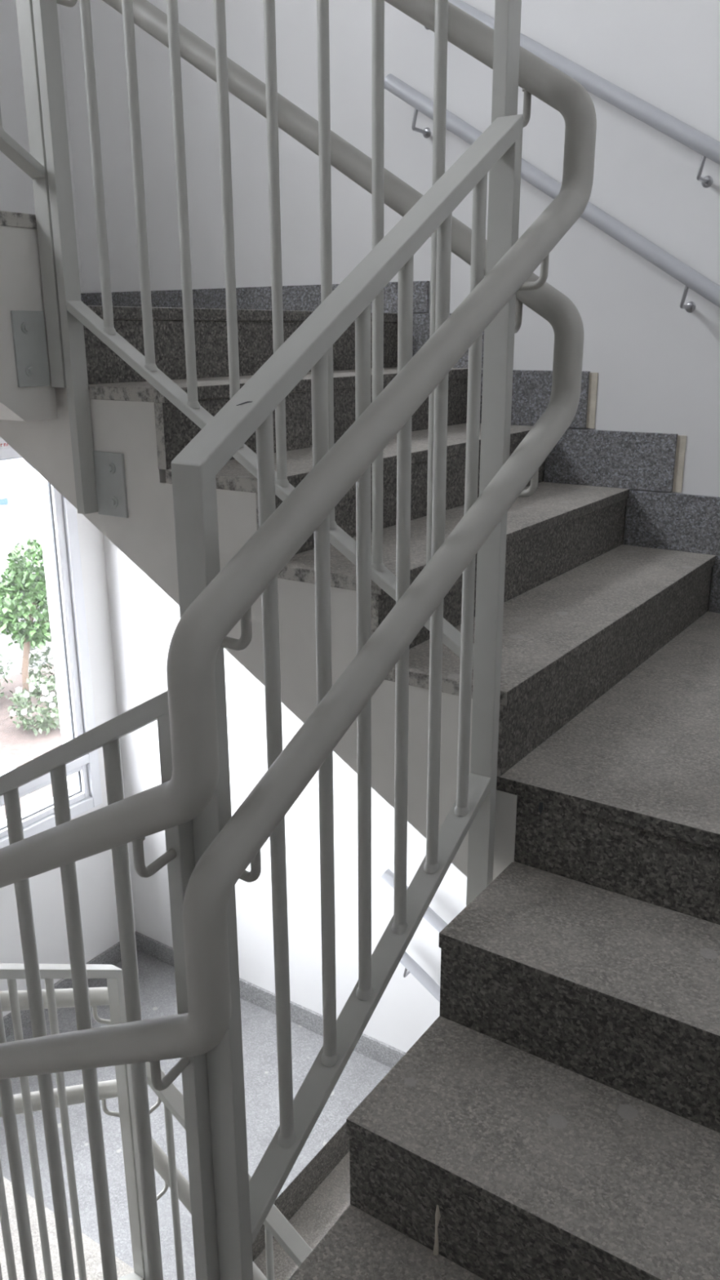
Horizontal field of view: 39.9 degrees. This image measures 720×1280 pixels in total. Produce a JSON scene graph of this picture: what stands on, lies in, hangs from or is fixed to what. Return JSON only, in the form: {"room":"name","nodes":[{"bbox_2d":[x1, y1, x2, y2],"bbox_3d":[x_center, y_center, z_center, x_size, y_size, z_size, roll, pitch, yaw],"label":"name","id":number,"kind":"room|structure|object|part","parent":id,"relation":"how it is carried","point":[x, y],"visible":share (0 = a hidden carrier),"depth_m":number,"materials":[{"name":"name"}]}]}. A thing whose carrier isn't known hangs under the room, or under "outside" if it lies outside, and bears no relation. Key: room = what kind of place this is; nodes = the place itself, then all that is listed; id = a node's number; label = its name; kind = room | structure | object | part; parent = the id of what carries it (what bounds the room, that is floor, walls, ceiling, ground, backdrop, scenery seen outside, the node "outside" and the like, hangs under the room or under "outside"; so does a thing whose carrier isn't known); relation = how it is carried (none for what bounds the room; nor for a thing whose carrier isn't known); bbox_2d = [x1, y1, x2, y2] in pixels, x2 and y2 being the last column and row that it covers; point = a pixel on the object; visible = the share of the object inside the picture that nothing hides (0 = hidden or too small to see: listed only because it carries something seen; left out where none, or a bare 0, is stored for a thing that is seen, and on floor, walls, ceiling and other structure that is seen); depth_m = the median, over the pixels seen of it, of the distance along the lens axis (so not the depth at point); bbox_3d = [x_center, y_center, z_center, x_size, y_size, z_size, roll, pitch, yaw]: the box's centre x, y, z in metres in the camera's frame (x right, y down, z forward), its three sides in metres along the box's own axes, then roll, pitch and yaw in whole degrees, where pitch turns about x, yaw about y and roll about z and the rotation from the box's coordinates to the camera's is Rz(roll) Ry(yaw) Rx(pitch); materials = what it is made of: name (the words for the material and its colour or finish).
{"room":"stairwell","nodes":[
{"label":"stairwell","id":0,"kind":"room"},
{"bbox_2d":[0,573,53,679],"bbox_3d":[-20.147,-4.430,27.488,56.900,0.200,100.000,11,20,32],"label":"ground","id":1,"kind":"structure","parent":0,"point":[13,651],"depth_m":12.05,"materials":[{"name":"white"}]},
{"bbox_2d":[0,457,44,580],"bbox_3d":[-5.320,-5.636,19.168,6.000,6.900,24.000,11,20,32],"label":"sky","id":2,"kind":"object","parent":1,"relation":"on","point":[17,476],"visible":0.06,"depth_m":14.99,"materials":[{"name":"white"}]},
{"bbox_2d":[0,498,8,537],"bbox_3d":[-5.366,-1.784,14.631,0.025,0.545,0.460,11,20,32],"label":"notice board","id":3,"kind":"object","parent":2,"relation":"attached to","point":[4,531],"visible":1,"depth_m":14.73,"materials":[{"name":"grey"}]},
{"bbox_2d":[0,508,8,534],"bbox_3d":[-5.365,-1.722,14.635,0.003,0.404,0.397,11,20,32],"label":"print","id":4,"kind":"object","parent":3,"relation":"attached to","point":[3,518],"depth_m":14.74,"materials":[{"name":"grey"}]},
{"bbox_2d":[0,662,62,821],"bbox_3d":[-2.593,1.198,8.640,5.200,0.050,11.000,11,20,32],"label":"planting bed","id":5,"kind":"object","parent":1,"relation":"on","point":[18,747],"visible":0.02,"depth_m":9.38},
{"bbox_2d":[0,653,13,701],"bbox_3d":[-3.993,0.387,10.155,0.759,0.791,0.777,1,17,5],"label":"shrub","id":6,"kind":"object","parent":5,"relation":"on","point":[2,668],"visible":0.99,"depth_m":10.26,"materials":[{"name":"green plant"}]},
{"bbox_2d":[0,533,52,708],"bbox_3d":[-3.336,-0.209,10.131,1.048,1.765,1.106,11,20,32],"label":"tree","id":7,"kind":"object","parent":5,"relation":"on","point":[22,582],"visible":0.75,"depth_m":9.80,"materials":[{"name":"green plant"}]},
{"bbox_3d":[-3.337,-0.472,10.050,1.048,1.214,1.106,11,20,32],"label":"crown","id":8,"kind":"part","parent":7,"relation":"part of","materials":[{"name":"green plant"}]},
{"bbox_2d":[6,674,60,736],"bbox_3d":[-3.108,0.645,9.557,0.606,0.648,0.619,3,18,10],"label":"flowering shrub","id":9,"kind":"object","parent":5,"relation":"on","point":[43,688],"visible":0.88,"depth_m":9.46,"materials":[{"name":"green plant"}]},
{"bbox_2d":[9,680,57,717],"bbox_3d":[-3.083,0.554,9.536,0.545,0.310,0.477,-5,18,-15],"label":"flower","id":10,"kind":"object","parent":9,"relation":"on","point":[43,688],"depth_m":9.43,"materials":[{"name":"grey plant"}]},
{"bbox_2d":[18,640,56,688],"bbox_3d":[-3.383,0.257,10.724,0.659,0.620,0.683,11,20,32],"label":"flowering shrub","id":11,"kind":"object","parent":5,"relation":"on","point":[33,652],"visible":0.4,"depth_m":10.53,"materials":[{"name":"green plant"}]},
{"bbox_2d":[21,641,53,673],"bbox_3d":[-3.388,0.153,10.687,0.482,0.325,0.588,-7,18,-21],"label":"flower","id":12,"kind":"object","parent":11,"relation":"on","point":[33,652],"depth_m":10.50,"materials":[{"name":"grey plant"}]},
{"bbox_2d":[0,0,135,1016],"bbox_3d":[-2.292,-0.383,2.972,0.250,8.580,3.687,11,20,32],"label":"wall","id":13,"kind":"structure","parent":0,"point":[95,873],"depth_m":4.52,"materials":[{"name":"paint"}]},
{"bbox_2d":[0,210,57,421],"bbox_3d":[-1.630,-0.972,2.154,1.526,0.972,1.124,11,20,32],"label":"flight","id":14,"kind":"object","parent":13,"relation":"attached to","point":[20,277],"visible":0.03,"depth_m":2.18,"materials":[{"name":"paint"}]},
{"bbox_2d":[0,0,66,387],"bbox_3d":[-0.895,-1.442,1.683,0.053,2.001,0.765,11,20,32],"label":"railing panel","id":15,"kind":"object","parent":14,"relation":"attached to","point":[28,333],"visible":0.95,"depth_m":2.17,"materials":[{"name":"paint"}]},
{"bbox_3d":[-0.734,-0.649,2.215,0.007,0.162,0.085,11,20,32],"label":"mounting plate","id":16,"kind":"part","parent":15,"relation":"part of","materials":[{"name":"paint"}]},
{"bbox_2d":[0,436,102,848],"bbox_3d":[-1.776,0.159,3.775,0.092,1.755,1.825,11,20,32],"label":"window","id":17,"kind":"structure","parent":13,"relation":"in","point":[61,513],"depth_m":4.43,"materials":[{"name":"plastic"}]},
{"bbox_3d":[-1.781,0.053,3.744,0.059,1.425,1.715,11,20,32],"label":"sash","id":18,"kind":"part","parent":17,"relation":"part of","materials":[{"name":"plastic"}]},
{"bbox_3d":[-1.777,0.860,3.994,0.059,0.175,1.715,11,20,32],"label":"sash","id":19,"kind":"part","parent":17,"relation":"part of","materials":[{"name":"plastic"}]},
{"bbox_2d":[0,1177,133,1279],"bbox_3d":[-1.617,1.971,3.065,1.526,0.972,1.124,11,20,32],"label":"flight","id":20,"kind":"object","parent":13,"relation":"attached to","point":[92,1255],"visible":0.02,"depth_m":3.21,"materials":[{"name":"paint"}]},
{"bbox_2d":[0,963,146,1279],"bbox_3d":[-0.882,1.514,2.598,0.053,2.001,0.765,11,20,32],"label":"railing panel","id":21,"kind":"object","parent":20,"relation":"attached to","point":[10,971],"visible":0.73,"depth_m":2.67,"materials":[{"name":"paint"}]},
{"bbox_3d":[-0.671,1.636,2.955,0.044,1.557,0.024,11,20,32],"label":"post","id":22,"kind":"part","parent":21,"relation":"part of","materials":[{"name":"metal"}]},
{"bbox_2d":[3,933,136,1037],"bbox_3d":[-1.542,1.714,4.523,0.014,0.100,1.403,11,20,32],"label":"baseboard","id":23,"kind":"structure","parent":13,"relation":"attached to","point":[112,955],"depth_m":4.73,"materials":[{"name":"stone"}]},
{"bbox_2d":[80,293,84,302],"bbox_3d":[-1.555,-1.229,3.612,0.014,0.100,1.403,11,20,32],"label":"baseboard","id":24,"kind":"structure","parent":13,"relation":"attached to","point":[82,294],"depth_m":4.15,"materials":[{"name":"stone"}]},
{"bbox_2d":[0,949,391,1279],"bbox_3d":[-0.893,2.006,4.162,1.565,0.250,1.417,11,20,32],"label":"floor","id":25,"kind":"structure","parent":13,"relation":"attached to","point":[361,1073],"depth_m":4.00,"materials":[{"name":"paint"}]},
{"bbox_2d":[54,305,397,417],"bbox_3d":[-0.906,-0.936,3.251,1.565,0.250,1.417,11,20,32],"label":"stair landing","id":26,"kind":"structure","parent":13,"relation":"attached to","point":[120,313],"depth_m":2.53,"materials":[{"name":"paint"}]},
{"bbox_2d":[59,0,719,1053],"bbox_3d":[0.624,-0.516,3.359,4.630,8.580,0.250,11,20,32],"label":"wall","id":27,"kind":"structure","parent":0,"point":[656,362],"depth_m":3.41,"materials":[{"name":"paint"}]},
{"bbox_2d":[134,931,405,1067],"bbox_3d":[-0.457,1.673,4.639,1.676,0.100,0.014,11,20,32],"label":"baseboard","id":28,"kind":"structure","parent":27,"relation":"attached to","point":[378,1051],"depth_m":4.53,"materials":[{"name":"stone"}]},
{"bbox_2d":[252,1128,350,1279],"bbox_3d":[0.055,2.623,3.684,1.514,1.095,1.418,11,20,32],"label":"flight","id":29,"kind":"object","parent":27,"relation":"attached to","point":[321,1196],"visible":0.07,"depth_m":3.78,"materials":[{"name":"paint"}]},
{"bbox_2d":[126,1062,311,1279],"bbox_3d":[-0.193,2.269,2.827,1.073,2.185,0.049,11,20,32],"label":"railing panel","id":30,"kind":"object","parent":29,"relation":"attached to","point":[275,1224],"visible":0.3,"depth_m":2.75,"materials":[{"name":"paint"}]},
{"bbox_3d":[-0.630,1.899,3.018,0.024,1.587,0.044,11,20,32],"label":"post","id":31,"kind":"part","parent":30,"relation":"part of","materials":[{"name":"metal"}]},
{"bbox_2d":[0,319,715,876],"bbox_3d":[0.042,-0.319,2.774,1.514,1.095,1.418,11,20,32],"label":"flight","id":32,"kind":"object","parent":27,"relation":"attached to","point":[584,607],"visible":0.51,"depth_m":2.30,"materials":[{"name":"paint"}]},
{"bbox_2d":[31,0,521,669],"bbox_3d":[-0.206,-0.688,1.912,1.073,2.185,0.049,11,20,32],"label":"railing panel","id":33,"kind":"object","parent":32,"relation":"attached to","point":[100,477],"visible":0.73,"depth_m":1.94,"materials":[{"name":"paint"}]},
{"bbox_3d":[-0.643,-1.058,2.103,0.024,1.587,0.044,11,20,32],"label":"post","id":34,"kind":"part","parent":33,"relation":"part of","materials":[{"name":"metal"}]},
{"bbox_3d":[-0.578,-0.361,2.303,0.095,0.148,0.007,11,20,32],"label":"mounting plate","id":35,"kind":"part","parent":33,"relation":"part of","materials":[{"name":"paint"}]},
{"bbox_3d":[0.229,-0.288,1.727,0.024,1.527,0.044,11,20,32],"label":"post","id":36,"kind":"part","parent":33,"relation":"part of","materials":[{"name":"metal"}]},
{"bbox_2d":[83,280,719,613],"bbox_3d":[0.550,-0.653,3.202,4.130,0.975,0.014,11,20,32],"label":"baseboard","id":37,"kind":"structure","parent":27,"relation":"attached to","point":[636,460],"depth_m":3.08,"materials":[{"name":"stone"}]},
{"bbox_2d":[381,868,447,932],"bbox_3d":[0.596,1.321,3.727,1.177,0.703,0.108,11,20,32],"label":"wall handrail","id":38,"kind":"object","parent":27,"relation":"attached to","point":[388,876],"visible":0.06,"depth_m":3.82,"materials":[{"name":"metal"}]},
{"bbox_2d":[400,951,439,1002],"bbox_3d":[0.598,1.627,3.821,1.178,0.745,0.108,11,20,32],"label":"wall handrail","id":39,"kind":"object","parent":27,"relation":"attached to","point":[410,964],"visible":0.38,"depth_m":3.92,"materials":[{"name":"metal"}]},
{"bbox_2d":[384,73,719,312],"bbox_3d":[0.585,-1.316,2.910,1.178,0.745,0.108,11,20,32],"label":"wall handrail","id":40,"kind":"object","parent":27,"relation":"attached to","point":[642,246],"visible":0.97,"depth_m":2.82,"materials":[{"name":"metal"}]},
{"bbox_2d":[424,0,719,187],"bbox_3d":[0.584,-1.621,2.816,1.177,0.703,0.108,11,20,32],"label":"wall handrail","id":41,"kind":"object","parent":27,"relation":"attached to","point":[630,104],"visible":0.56,"depth_m":2.71,"materials":[{"name":"metal"}]},
{"bbox_3d":[-1.576,0.459,0.243,4.630,8.580,0.250,11,20,32],"label":"wall","id":42,"kind":"structure","parent":0,"visible":0},
{"bbox_3d":[-0.862,1.756,1.204,1.554,0.973,1.421,11,20,32],"label":"flight","id":43,"kind":"object","parent":42,"relation":"attached to","visible":0},
{"bbox_2d":[0,690,219,1279],"bbox_3d":[-0.641,0.995,1.744,1.042,2.144,0.068,11,20,32],"label":"railing panel","id":44,"kind":"object","parent":43,"relation":"attached to","point":[180,837],"visible":0.56,"depth_m":1.39,"materials":[{"name":"paint"}]},
{"bbox_3d":[-0.213,0.818,1.401,0.024,1.606,0.044,11,20,32],"label":"post","id":45,"kind":"part","parent":44,"relation":"part of","materials":[{"name":"metal"}]},
{"bbox_3d":[0.018,1.554,0.519,1.421,0.250,1.420,11,20,32],"label":"stair landing","id":46,"kind":"structure","parent":43,"relation":"on","visible":0},
{"bbox_2d":[288,795,719,1279],"bbox_3d":[0.723,0.921,1.421,1.421,0.920,1.124,11,20,32],"label":"flight","id":47,"kind":"object","parent":46,"relation":"on","point":[557,1116],"visible":0.98,"depth_m":1.55,"materials":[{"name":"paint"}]},
{"bbox_2d":[170,114,523,1279],"bbox_3d":[0.034,0.258,1.532,0.065,2.037,0.757,11,20,32],"label":"railing panel","id":48,"kind":"object","parent":47,"relation":"attached to","point":[242,1206],"visible":0.9,"depth_m":1.44,"materials":[{"name":"paint"}]},
{"bbox_3d":[-0.178,0.557,1.312,0.044,1.597,0.024,11,20,32],"label":"post","id":49,"kind":"part","parent":48,"relation":"part of","materials":[{"name":"metal"}]},
{"bbox_2d":[0,0,583,1090],"bbox_3d":[-0.435,-0.505,1.634,1.311,2.994,0.994,11,20,32],"label":"handrail","id":50,"kind":"object","parent":48,"relation":"attached to","point":[212,881],"visible":0.95,"depth_m":1.31,"materials":[{"name":"metal"}]},
{"bbox_2d":[0,0,596,888],"bbox_3d":[-0.436,-0.803,1.542,1.311,3.009,0.994,11,20,32],"label":"handrail","id":51,"kind":"object","parent":48,"relation":"attached to","point":[204,627],"visible":0.97,"depth_m":1.17,"materials":[{"name":"metal"}]},
{"bbox_3d":[0.229,-0.083,1.750,0.044,1.517,0.024,11,20,32],"label":"post","id":52,"kind":"part","parent":48,"relation":"part of","materials":[{"name":"metal"}]},
{"bbox_3d":[1.340,0.326,0.629,0.250,8.580,3.687,11,20,32],"label":"wall","id":53,"kind":"structure","parent":0,"visible":0},
{"bbox_2d":[493,610,719,879],"bbox_3d":[1.256,0.321,2.117,1.477,0.250,1.418,11,20,32],"label":"stair landing","id":54,"kind":"structure","parent":53,"relation":"attached to","point":[645,754],"depth_m":1.98,"materials":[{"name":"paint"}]},
{"bbox_3d":[0.736,3.863,2.332,1.421,0.920,1.124,11,20,32],"label":"flight","id":55,"kind":"object","parent":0,"visible":0},
{"bbox_3d":[0.046,3.214,2.447,0.065,2.037,0.757,11,20,32],"label":"railing panel","id":56,"kind":"object","parent":55,"relation":"attached to","visible":0},
{"bbox_2d":[0,1079,266,1279],"bbox_3d":[-0.422,2.495,2.563,1.311,2.994,0.994,11,20,32],"label":"handrail","id":57,"kind":"object","parent":56,"relation":"attached to","point":[107,1089],"visible":0.29,"depth_m":2.88,"materials":[{"name":"metal"}]},
{"bbox_2d":[0,986,312,1250],"bbox_3d":[-0.423,2.196,2.470,1.311,3.009,0.994,11,20,32],"label":"handrail","id":58,"kind":"object","parent":56,"relation":"attached to","point":[99,996],"visible":0.27,"depth_m":2.68,"materials":[{"name":"metal"}]}
]}

